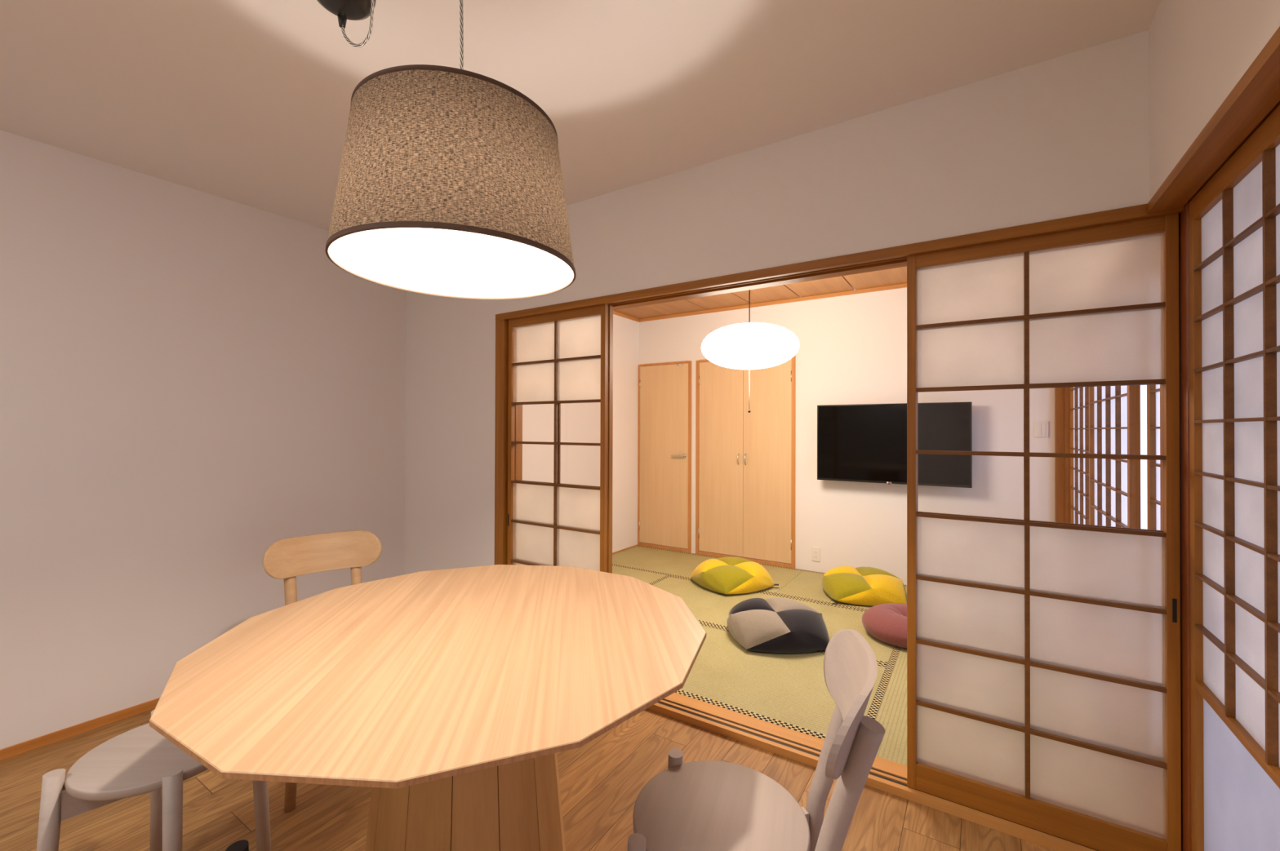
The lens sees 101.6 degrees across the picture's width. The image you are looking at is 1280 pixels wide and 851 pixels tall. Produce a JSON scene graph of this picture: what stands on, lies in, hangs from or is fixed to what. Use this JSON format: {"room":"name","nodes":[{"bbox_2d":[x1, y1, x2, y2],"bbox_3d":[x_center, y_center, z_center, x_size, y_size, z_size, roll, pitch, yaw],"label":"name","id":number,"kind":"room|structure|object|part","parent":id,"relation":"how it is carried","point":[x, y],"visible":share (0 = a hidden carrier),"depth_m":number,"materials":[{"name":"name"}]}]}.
{"room":"traditional dwelling","nodes":[
{"label":"traditional dwelling","id":0,"kind":"room"},
{"bbox_2d":[0,129,405,750],"bbox_3d":[-2.463,0.070,1.830,0.100,2.315,3.489,0,0,33],"label":"wall","id":1,"kind":"structure","parent":0,"point":[191,386],"depth_m":2.27,"materials":[{"name":"white paint"}]},
{"bbox_2d":[0,697,159,760],"bbox_3d":[-2.394,1.208,1.835,0.008,0.039,3.389,0,0,33],"label":"baseboard","id":2,"kind":"structure","parent":1,"relation":"attached to","point":[24,747],"depth_m":2.07,"materials":[{"name":"brown wood"}]},
{"bbox_2d":[0,708,1053,850],"bbox_3d":[-0.952,1.255,0.838,3.713,0.060,3.489,0,0,33],"label":"floor","id":3,"kind":"structure","parent":0,"point":[602,780],"depth_m":1.69,"materials":[{"name":"brown wood"}]},
{"bbox_2d":[36,710,271,850],"bbox_3d":[-1.169,0.999,1.283,0.332,0.458,0.332,0,0,-1],"label":"stool","id":4,"kind":"object","parent":3,"relation":"on","point":[139,761],"visible":0.62,"depth_m":1.18,"materials":[{"name":"grey wood"}]},
{"bbox_3d":[-1.303,0.997,1.144,0.034,0.458,0.056,0,-1,44],"label":"leg","id":5,"kind":"part","parent":4,"relation":"part of","materials":[{"name":"grey wood"}]},
{"bbox_3d":[-1.168,0.844,1.284,0.021,0.066,0.343,0,-1,44],"label":"seat rail","id":6,"kind":"part","parent":4,"relation":"part of","materials":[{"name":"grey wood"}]},
{"bbox_3d":[-1.168,0.799,1.284,0.332,0.022,0.332,0,0,-1],"label":"seat","id":7,"kind":"part","parent":4,"relation":"part of","materials":[{"name":"grey wood"}]},
{"bbox_3d":[-1.308,0.999,1.417,0.056,0.458,0.034,0,-1,44],"label":"leg","id":8,"kind":"part","parent":4,"relation":"part of","materials":[{"name":"grey wood"}]},
{"bbox_3d":[-1.030,0.998,1.149,0.056,0.458,0.034,0,-1,44],"label":"leg","id":9,"kind":"part","parent":4,"relation":"part of","materials":[{"name":"grey wood"}]},
{"bbox_3d":[-1.034,1.000,1.422,0.034,0.458,0.056,0,-1,44],"label":"leg","id":10,"kind":"part","parent":4,"relation":"part of","materials":[{"name":"grey wood"}]},
{"bbox_2d":[225,840,248,850],"bbox_3d":[-0.735,0.997,0.766,0.332,0.458,0.332,0,-1,45],"label":"stool","id":11,"kind":"object","parent":3,"relation":"on","point":[240,846],"visible":1,"depth_m":0.95,"materials":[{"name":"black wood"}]},
{"bbox_2d":[262,530,382,812],"bbox_3d":[-1.137,0.835,1.933,0.404,0.796,0.470,1,-1,-41],"label":"dining chair","id":12,"kind":"object","parent":3,"relation":"on","point":[286,559],"visible":0.41,"depth_m":2.06,"materials":[{"name":"brown wood"}]},
{"bbox_3d":[-1.339,0.862,1.983,0.056,0.742,0.131,1,-1,-41],"label":"leg","id":13,"kind":"part","parent":12,"relation":"part of","materials":[{"name":"brown wood"}]},
{"bbox_3d":[-1.120,1.002,1.688,0.034,0.458,0.057,0,0,4],"label":"leg","id":14,"kind":"part","parent":12,"relation":"part of","materials":[{"name":"brown wood"}]},
{"bbox_3d":[-1.257,0.508,2.077,0.404,0.141,0.092,1,-1,-41],"label":"backrest","id":15,"kind":"part","parent":12,"relation":"part of","materials":[{"name":"brown wood"}]},
{"bbox_3d":[-1.155,0.863,2.140,0.056,0.742,0.131,1,-1,-41],"label":"leg","id":16,"kind":"part","parent":12,"relation":"part of","materials":[{"name":"brown wood"}]},
{"bbox_2d":[149,564,706,850],"bbox_3d":[-0.435,0.870,1.333,1.198,0.719,1.182,0,0,33],"label":"dining table","id":17,"kind":"object","parent":3,"relation":"on","point":[452,695],"visible":1,"depth_m":1.12,"materials":[{"name":"brown wood"}]},
{"bbox_2d":[626,629,884,850],"bbox_3d":[0.217,0.833,1.040,0.470,0.796,0.404,0,0,19],"label":"dining chair","id":18,"kind":"object","parent":3,"relation":"on","point":[701,806],"visible":1,"depth_m":1.04,"materials":[{"name":"grey wood"}]},
{"bbox_3d":[-0.017,1.000,0.964,0.057,0.458,0.034,0,0,-26],"label":"leg","id":19,"kind":"part","parent":18,"relation":"part of","materials":[{"name":"grey wood"}]},
{"bbox_3d":[0.078,1.002,1.240,0.034,0.458,0.057,0,0,-26],"label":"leg","id":20,"kind":"part","parent":18,"relation":"part of","materials":[{"name":"grey wood"}]},
{"bbox_3d":[0.161,0.801,1.059,0.351,0.022,0.351,0,0,19],"label":"seat","id":21,"kind":"part","parent":18,"relation":"part of","materials":[{"name":"grey wood"}]},
{"bbox_3d":[0.178,0.845,1.040,0.367,0.064,0.021,0,0,-20],"label":"seat rail","id":22,"kind":"part","parent":18,"relation":"part of","materials":[{"name":"grey wood"}]},
{"bbox_3d":[0.416,0.861,1.098,0.131,0.742,0.056,0,0,19],"label":"leg","id":23,"kind":"part","parent":18,"relation":"part of","materials":[{"name":"grey wood"}]},
{"bbox_3d":[0.338,0.859,0.870,0.131,0.742,0.056,0,0,19],"label":"leg","id":24,"kind":"part","parent":18,"relation":"part of","materials":[{"name":"grey wood"}]},
{"bbox_3d":[0.395,0.505,0.981,0.092,0.141,0.404,0,0,19],"label":"backrest","id":25,"kind":"part","parent":18,"relation":"part of","materials":[{"name":"grey wood"}]},
{"bbox_2d":[0,0,1160,319],"bbox_3d":[-0.236,-1.129,1.917,3.744,0.097,6.041,0,0,33],"label":"ceiling","id":26,"kind":"structure","parent":0,"point":[245,102],"depth_m":1.59,"materials":[{"name":"white paint"}]},
{"bbox_2d":[316,0,575,299],"bbox_3d":[-0.455,-0.705,1.148,0.670,0.763,0.483,0,0,33],"label":"pendant lamp","id":27,"kind":"object","parent":26,"relation":"hanging from","point":[450,184],"visible":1,"depth_m":0.92,"materials":[{"name":"fabric"}]},
{"bbox_3d":[-0.378,-0.471,1.096,0.481,0.294,0.481,0,0,33],"label":"lamp shade","id":28,"kind":"part","parent":27,"relation":"part of","materials":[{"name":"fabric"}]},
{"bbox_3d":[-0.376,-0.831,1.099,0.009,0.470,0.007,0,0,18],"label":"cord","id":29,"kind":"part","parent":27,"relation":"part of","materials":[{"name":"white fabric"}]},
{"bbox_2d":[701,289,799,413],"bbox_3d":[0.683,-0.592,3.258,0.598,1.026,0.598,0,0,33],"label":"pendant lamp","id":30,"kind":"object","parent":26,"relation":"hanging from","point":[750,345],"visible":0.96,"depth_m":3.04,"materials":[{"name":"white"}]},
{"bbox_3d":[0.684,-0.865,3.260,0.006,0.480,0.006,0,0,33],"label":"cord","id":31,"kind":"part","parent":30,"relation":"part of","materials":[{"name":"black plastic"}]},
{"bbox_3d":[0.683,-0.491,3.257,0.598,0.272,0.598,0,0,33],"label":"lamp shade","id":32,"kind":"part","parent":30,"relation":"part of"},
{"bbox_2d":[522,314,639,552],"bbox_3d":[-0.715,0.084,4.377,0.100,2.372,2.416,0,0,33],"label":"wall","id":33,"kind":"structure","parent":0,"point":[580,423],"depth_m":5.00,"materials":[{"name":"white paint"}]},
{"bbox_2d":[612,544,638,554],"bbox_3d":[-0.677,1.215,4.336,0.006,0.012,2.404,0,0,33],"label":"trim","id":34,"kind":"structure","parent":33,"relation":"attached to","point":[637,544],"depth_m":5.14,"materials":[{"name":"brown wood"}]},
{"bbox_2d":[613,311,639,322],"bbox_3d":[-0.666,-1.087,4.347,0.016,0.030,2.400,0,0,33],"label":"trim","id":35,"kind":"structure","parent":33,"relation":"attached to","point":[615,313],"depth_m":5.15,"materials":[{"name":"brown wood"}]},
{"bbox_2d":[404,30,1149,574],"bbox_3d":[0.034,0.021,2.370,3.702,2.435,0.136,0,0,33],"label":"wall partition","id":36,"kind":"structure","parent":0,"point":[1067,135],"depth_m":1.91,"materials":[{"name":"white paint"}]},
{"bbox_2d":[494,320,522,564],"bbox_3d":[-0.718,0.337,2.853,0.064,1.806,0.141,0,0,33],"label":"door frame","id":37,"kind":"structure","parent":36,"relation":"attached to","point":[501,326],"depth_m":2.80,"materials":[{"name":"brown wood"}]},
{"bbox_2d":[506,303,608,573],"bbox_3d":[-0.430,0.315,2.625,0.648,1.789,0.028,0,0,33],"label":"door","id":38,"kind":"structure","parent":36,"relation":"in","point":[562,357],"depth_m":2.61,"materials":[{"name":"white paper"}]},
{"bbox_3d":[-0.427,-0.552,2.632,0.595,0.055,0.025,0,0,33],"label":"rail","id":39,"kind":"part","parent":38,"relation":"part of","materials":[{"name":"brown wood"}]},
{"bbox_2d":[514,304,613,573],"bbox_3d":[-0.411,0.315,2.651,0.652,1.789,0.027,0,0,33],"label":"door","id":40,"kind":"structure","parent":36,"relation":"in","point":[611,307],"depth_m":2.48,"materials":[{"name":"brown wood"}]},
{"bbox_2d":[495,204,1183,320],"bbox_3d":[0.366,-0.584,2.157,2.644,0.033,0.141,0,0,33],"label":"beam","id":41,"kind":"structure","parent":36,"relation":"attached to","point":[894,257],"depth_m":1.90,"materials":[{"name":"brown wood"}]},
{"bbox_2d":[646,693,1098,850],"bbox_3d":[0.362,1.223,2.147,2.644,0.028,0.142,0,0,33],"label":"sill","id":42,"kind":"structure","parent":36,"relation":"attached to","point":[890,777],"depth_m":1.95,"materials":[{"name":"brown wood"}]},
{"bbox_2d":[916,383,1163,532],"bbox_3d":[1.194,0.313,1.609,0.652,1.789,0.027,0,0,33],"label":"window","id":43,"kind":"structure","parent":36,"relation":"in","point":[1161,384],"depth_m":1.51,"materials":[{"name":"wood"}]},
{"bbox_2d":[906,213,1181,850],"bbox_3d":[1.176,0.312,1.583,0.653,1.789,0.028,0,0,33],"label":"door","id":44,"kind":"structure","parent":36,"relation":"in","point":[1043,660],"depth_m":1.55,"materials":[{"name":"white paper"}]},
{"bbox_3d":[1.179,-0.555,1.589,0.600,0.055,0.025,0,0,33],"label":"rail","id":45,"kind":"part","parent":44,"relation":"part of","materials":[{"name":"brown wood"}]},
{"bbox_3d":[1.174,1.165,1.577,0.600,0.083,0.025,0,0,33],"label":"rail","id":46,"kind":"part","parent":44,"relation":"part of","materials":[{"name":"brown wood"}]},
{"bbox_3d":[1.434,0.496,1.400,0.009,0.064,0.005,0,0,33],"label":"finger pull","id":47,"kind":"part","parent":44,"relation":"part of","materials":[{"name":"black metal"}]},
{"bbox_2d":[639,287,1054,585],"bbox_3d":[1.460,0.091,4.454,3.664,2.372,0.080,0,0,33],"label":"wall","id":48,"kind":"structure","parent":0,"point":[852,350],"depth_m":4.19,"materials":[{"name":"white paint"}]},
{"bbox_2d":[639,360,688,549],"bbox_3d":[0.219,0.281,5.177,0.564,1.822,0.055,0,0,33],"label":"door","id":49,"kind":"structure","parent":48,"relation":"in","point":[664,389],"depth_m":5.19,"materials":[{"name":"brown wood"}]},
{"bbox_3d":[0.375,0.296,5.070,0.136,0.042,0.045,0,0,33],"label":"lever handle","id":50,"kind":"part","parent":49,"relation":"part of","materials":[{"name":"silver metal"}]},
{"bbox_2d":[637,360,691,553],"bbox_3d":[0.243,0.303,5.198,0.609,1.853,0.033,0,0,33],"label":"door frame","id":51,"kind":"structure","parent":48,"relation":"attached to","point":[660,547],"depth_m":5.04,"materials":[{"name":"brown wood"}]},
{"bbox_2d":[698,359,743,556],"bbox_3d":[0.742,0.280,4.848,0.446,1.822,0.038,0,0,33],"label":"door","id":52,"kind":"structure","parent":48,"relation":"in","point":[721,414],"depth_m":4.85,"materials":[{"name":"brown wood"}]},
{"bbox_2d":[695,354,795,568],"bbox_3d":[0.941,0.303,4.745,0.947,1.851,0.033,0,0,33],"label":"door frame","id":53,"kind":"structure","parent":48,"relation":"attached to","point":[792,566],"depth_m":4.59,"materials":[{"name":"brown wood"}]},
{"bbox_2d":[742,358,791,564],"bbox_3d":[1.116,0.280,4.605,0.443,1.822,0.038,0,0,33],"label":"door","id":54,"kind":"structure","parent":48,"relation":"in","point":[767,392],"depth_m":4.61,"materials":[{"name":"brown wood"}]},
{"bbox_2d":[639,283,906,322],"bbox_3d":[1.395,-1.080,4.449,3.364,0.030,0.016,0,0,33],"label":"trim","id":55,"kind":"structure","parent":48,"relation":"attached to","point":[899,286],"depth_m":4.54,"materials":[{"name":"brown wood"}]},
{"bbox_2d":[811,546,820,561],"bbox_3d":[1.477,1.081,4.380,0.070,0.118,0.009,0,0,33],"label":"power outlet","id":56,"kind":"object","parent":48,"relation":"attached to","point":[815,552],"visible":1,"depth_m":4.38,"materials":[{"name":"white plastic"}]},
{"bbox_2d":[817,401,972,488],"bbox_3d":[1.928,0.142,4.022,1.067,0.616,0.132,0,0,33],"label":"television","id":57,"kind":"object","parent":48,"relation":"attached to","point":[860,442],"visible":1,"depth_m":3.96,"materials":[{"name":"black plastic"}]},
{"bbox_2d":[1034,421,1048,437],"bbox_3d":[2.743,0.026,3.565,0.078,0.112,0.014,0,0,33],"label":"wall switch","id":58,"kind":"object","parent":48,"relation":"attached to","point":[1041,428],"visible":1,"depth_m":3.56,"materials":[{"name":"white plastic"}]},
{"bbox_2d":[1054,387,1064,523],"bbox_3d":[2.813,0.321,3.498,0.046,1.810,0.045,0,0,33],"label":"post","id":59,"kind":"object","parent":48,"relation":"attached to","point":[1059,392],"visible":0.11,"depth_m":3.48,"materials":[{"name":"brown wood"}]},
{"bbox_2d":[1064,386,1088,524],"bbox_3d":[2.581,0.342,3.022,0.083,1.859,1.096,0,0,33],"label":"shoji screen","id":60,"kind":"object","parent":48,"relation":"in","point":[1078,396],"depth_m":3.23,"materials":[{"name":"brown wood"}]},
{"bbox_3d":[2.556,0.181,2.989,0.001,1.340,0.942,0,0,33],"label":"frosted pane","id":61,"kind":"part","parent":60,"relation":"part of","materials":[{"name":"white paper"}]},
{"bbox_2d":[1146,384,1160,530],"bbox_3d":[1.689,0.316,1.656,0.031,1.785,0.438,0,0,33],"label":"window","id":62,"kind":"structure","parent":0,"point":[1153,522],"depth_m":1.81,"materials":[{"name":"brown wood"}]},
{"bbox_3d":[1.691,0.169,1.656,0.001,1.340,0.370,0,0,33],"label":"frosted pane","id":63,"kind":"part","parent":62,"relation":"part of","materials":[{"name":"white glass"}]},
{"bbox_2d":[1148,0,1279,200],"bbox_3d":[0.543,0.066,-0.062,0.200,2.315,3.389,0,0,33],"label":"wall","id":64,"kind":"structure","parent":0,"point":[1199,51],"depth_m":1.13,"materials":[{"name":"white paint"}]},
{"bbox_2d":[1178,199,1191,850],"bbox_3d":[1.515,0.317,1.401,0.105,1.839,0.176,0,0,33],"label":"post","id":65,"kind":"object","parent":64,"relation":"attached to","point":[1184,273],"visible":0.03,"depth_m":1.37,"materials":[{"name":"brown wood"}]},
{"bbox_2d":[1147,26,1279,213],"bbox_3d":[0.624,-0.601,0.068,0.204,0.027,3.084,0,0,33],"label":"door frame","id":66,"kind":"structure","parent":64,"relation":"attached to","point":[1255,95],"depth_m":1.03,"materials":[{"name":"brown wood"}]},
{"bbox_2d":[1188,104,1279,850],"bbox_3d":[1.150,0.309,0.902,0.031,1.785,1.047,0,0,33],"label":"shoji screen","id":67,"kind":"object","parent":64,"relation":"in","point":[1234,219],"depth_m":1.13,"materials":[{"name":"white paper"}]},
{"bbox_3d":[1.153,-0.555,0.908,0.030,0.056,0.979,0,0,33],"label":"rail","id":68,"kind":"part","parent":67,"relation":"part of","materials":[{"name":"brown wood"}]},
{"bbox_3d":[1.149,0.651,0.900,0.030,0.020,0.979,0,0,33],"label":"rail","id":69,"kind":"part","parent":67,"relation":"part of","materials":[{"name":"brown wood"}]},
{"bbox_3d":[1.148,0.906,0.898,0.001,0.491,0.979,0,0,33],"label":"pane","id":70,"kind":"part","parent":67,"relation":"part of","materials":[{"name":"white paper"}]},
{"bbox_3d":[0.774,1.288,3.424,3.633,0.040,2.576,0,0,33],"label":"floor","id":71,"kind":"structure","parent":0,"visible":0},
{"bbox_2d":[612,565,671,585],"bbox_3d":[-0.538,1.242,3.792,0.829,0.048,1.632,0,0,33],"label":"mat","id":72,"kind":"object","parent":71,"relation":"on","point":[650,578],"visible":0.1,"depth_m":4.28,"materials":[{"name":"beige wicker"}]},
{"bbox_2d":[612,546,804,594],"bbox_3d":[0.478,1.251,4.569,1.687,0.048,0.776,0,0,33],"label":"mat","id":73,"kind":"object","parent":71,"relation":"on","point":[668,562],"visible":0.43,"depth_m":4.62,"materials":[{"name":"beige wicker"}]},
{"bbox_2d":[689,556,778,594],"bbox_3d":[0.705,1.136,4.021,0.553,0.173,0.553,0,0,-29],"label":"floor cushion","id":74,"kind":"object","parent":73,"relation":"on","point":[728,575],"visible":1,"depth_m":3.84,"materials":[{"name":"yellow fabric"}]},
{"bbox_3d":[0.623,1.136,4.135,0.498,0.173,0.277,0,0,-28],"label":"panel","id":75,"kind":"part","parent":74,"relation":"part of","materials":[{"name":"yellow fabric"}]},
{"bbox_3d":[0.592,1.135,3.940,0.277,0.173,0.498,0,0,-28],"label":"panel","id":76,"kind":"part","parent":74,"relation":"part of","materials":[{"name":"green fabric"}]},
{"bbox_3d":[0.818,1.137,4.103,0.277,0.173,0.498,0,0,-28],"label":"panel","id":77,"kind":"part","parent":74,"relation":"part of","materials":[{"name":"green fabric"}]},
{"bbox_3d":[0.787,1.135,3.908,0.498,0.173,0.277,0,0,-28],"label":"panel","id":78,"kind":"part","parent":74,"relation":"part of","materials":[{"name":"yellow fabric"}]},
{"bbox_2d":[652,576,894,665],"bbox_3d":[0.754,1.244,3.449,1.708,0.048,0.799,0,0,33],"label":"mat","id":79,"kind":"object","parent":71,"relation":"on","point":[709,607],"visible":0.31,"depth_m":3.47,"materials":[{"name":"beige wicker"}]},
{"bbox_2d":[726,598,829,653],"bbox_3d":[0.785,1.129,3.015,0.553,0.173,0.553,0,0,-3],"label":"floor cushion","id":80,"kind":"object","parent":79,"relation":"on","point":[770,625],"visible":0.98,"depth_m":2.83,"materials":[{"name":"grey fabric"}]},
{"bbox_3d":[0.761,1.130,3.153,0.498,0.173,0.277,0,0,-2],"label":"panel","id":81,"kind":"part","parent":80,"relation":"part of","materials":[{"name":"grey fabric"}]},
{"bbox_3d":[0.647,1.129,2.992,0.277,0.173,0.498,0,0,-2],"label":"panel","id":82,"kind":"part","parent":80,"relation":"part of","materials":[{"name":"grey fabric"}]},
{"bbox_3d":[0.809,1.128,2.878,0.498,0.173,0.277,0,0,-2],"label":"panel","id":83,"kind":"part","parent":80,"relation":"part of","materials":[{"name":"grey fabric"}]},
{"bbox_3d":[0.922,1.130,3.039,0.277,0.173,0.498,0,0,-2],"label":"panel","id":84,"kind":"part","parent":80,"relation":"part of","materials":[{"name":"grey fabric"}]},
{"bbox_2d":[675,622,886,740],"bbox_3d":[0.309,1.238,2.764,1.708,0.048,0.831,0,0,33],"label":"mat","id":85,"kind":"object","parent":71,"relation":"on","point":[790,691],"visible":0.24,"depth_m":2.45,"materials":[{"name":"beige wicker"}]},
{"bbox_2d":[774,570,906,610],"bbox_3d":[1.893,1.249,3.651,1.683,0.048,0.776,0,0,33],"label":"mat","id":86,"kind":"object","parent":71,"relation":"on","point":[807,585],"visible":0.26,"depth_m":3.88,"materials":[{"name":"beige wicker"}]},
{"bbox_2d":[821,566,906,606],"bbox_3d":[1.603,1.137,3.760,0.554,0.173,0.554,0,0,14],"label":"floor cushion","id":87,"kind":"object","parent":86,"relation":"on","point":[861,586],"visible":1,"depth_m":3.57,"materials":[{"name":"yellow fabric"}]},
{"bbox_3d":[1.608,1.138,3.900,0.498,0.173,0.277,0,0,10],"label":"panel","id":88,"kind":"part","parent":87,"relation":"part of","materials":[{"name":"yellow fabric"}]},
{"bbox_3d":[1.463,1.136,3.766,0.277,0.173,0.498,0,0,10],"label":"panel","id":89,"kind":"part","parent":87,"relation":"part of","materials":[{"name":"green fabric"}]},
{"bbox_3d":[1.597,1.136,3.621,0.498,0.173,0.277,0,0,10],"label":"panel","id":90,"kind":"part","parent":87,"relation":"part of","materials":[{"name":"yellow fabric"}]},
{"bbox_3d":[1.742,1.137,3.755,0.277,0.173,0.498,0,0,10],"label":"panel","id":91,"kind":"part","parent":87,"relation":"part of","materials":[{"name":"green fabric"}]},
{"bbox_2d":[866,646,906,766],"bbox_3d":[1.593,1.239,2.408,0.831,0.048,1.632,0,0,33],"label":"mat","id":92,"kind":"object","parent":71,"relation":"on","point":[888,708],"visible":0.13,"depth_m":2.23,"materials":[{"name":"beige wicker"}]},
{"bbox_2d":[862,603,906,648],"bbox_3d":[1.545,1.146,3.011,0.488,0.145,0.488,0,0,33],"label":"round cushion","id":93,"kind":"object","parent":92,"relation":"on","point":[886,623],"visible":0.48,"depth_m":2.93,"materials":[{"name":"pink fabric"}]},
{"bbox_3d":[2.195,1.241,2.460,0.119,0.050,2.356,0,0,33],"label":"sill","id":94,"kind":"structure","parent":71,"relation":"on","visible":0},
{"bbox_2d":[1088,385,1140,528],"bbox_3d":[2.030,0.322,2.250,0.031,1.785,0.840,0,0,33],"label":"sliding door","id":95,"kind":"structure","parent":94,"relation":"on","point":[1114,411],"depth_m":2.10,"materials":[{"name":"white paper"}]},
{"bbox_3d":[2.031,0.174,2.251,0.001,1.340,0.772,0,0,33],"label":"frosted pane","id":96,"kind":"part","parent":95,"relation":"part of","materials":[{"name":"white paper"}]}
]}

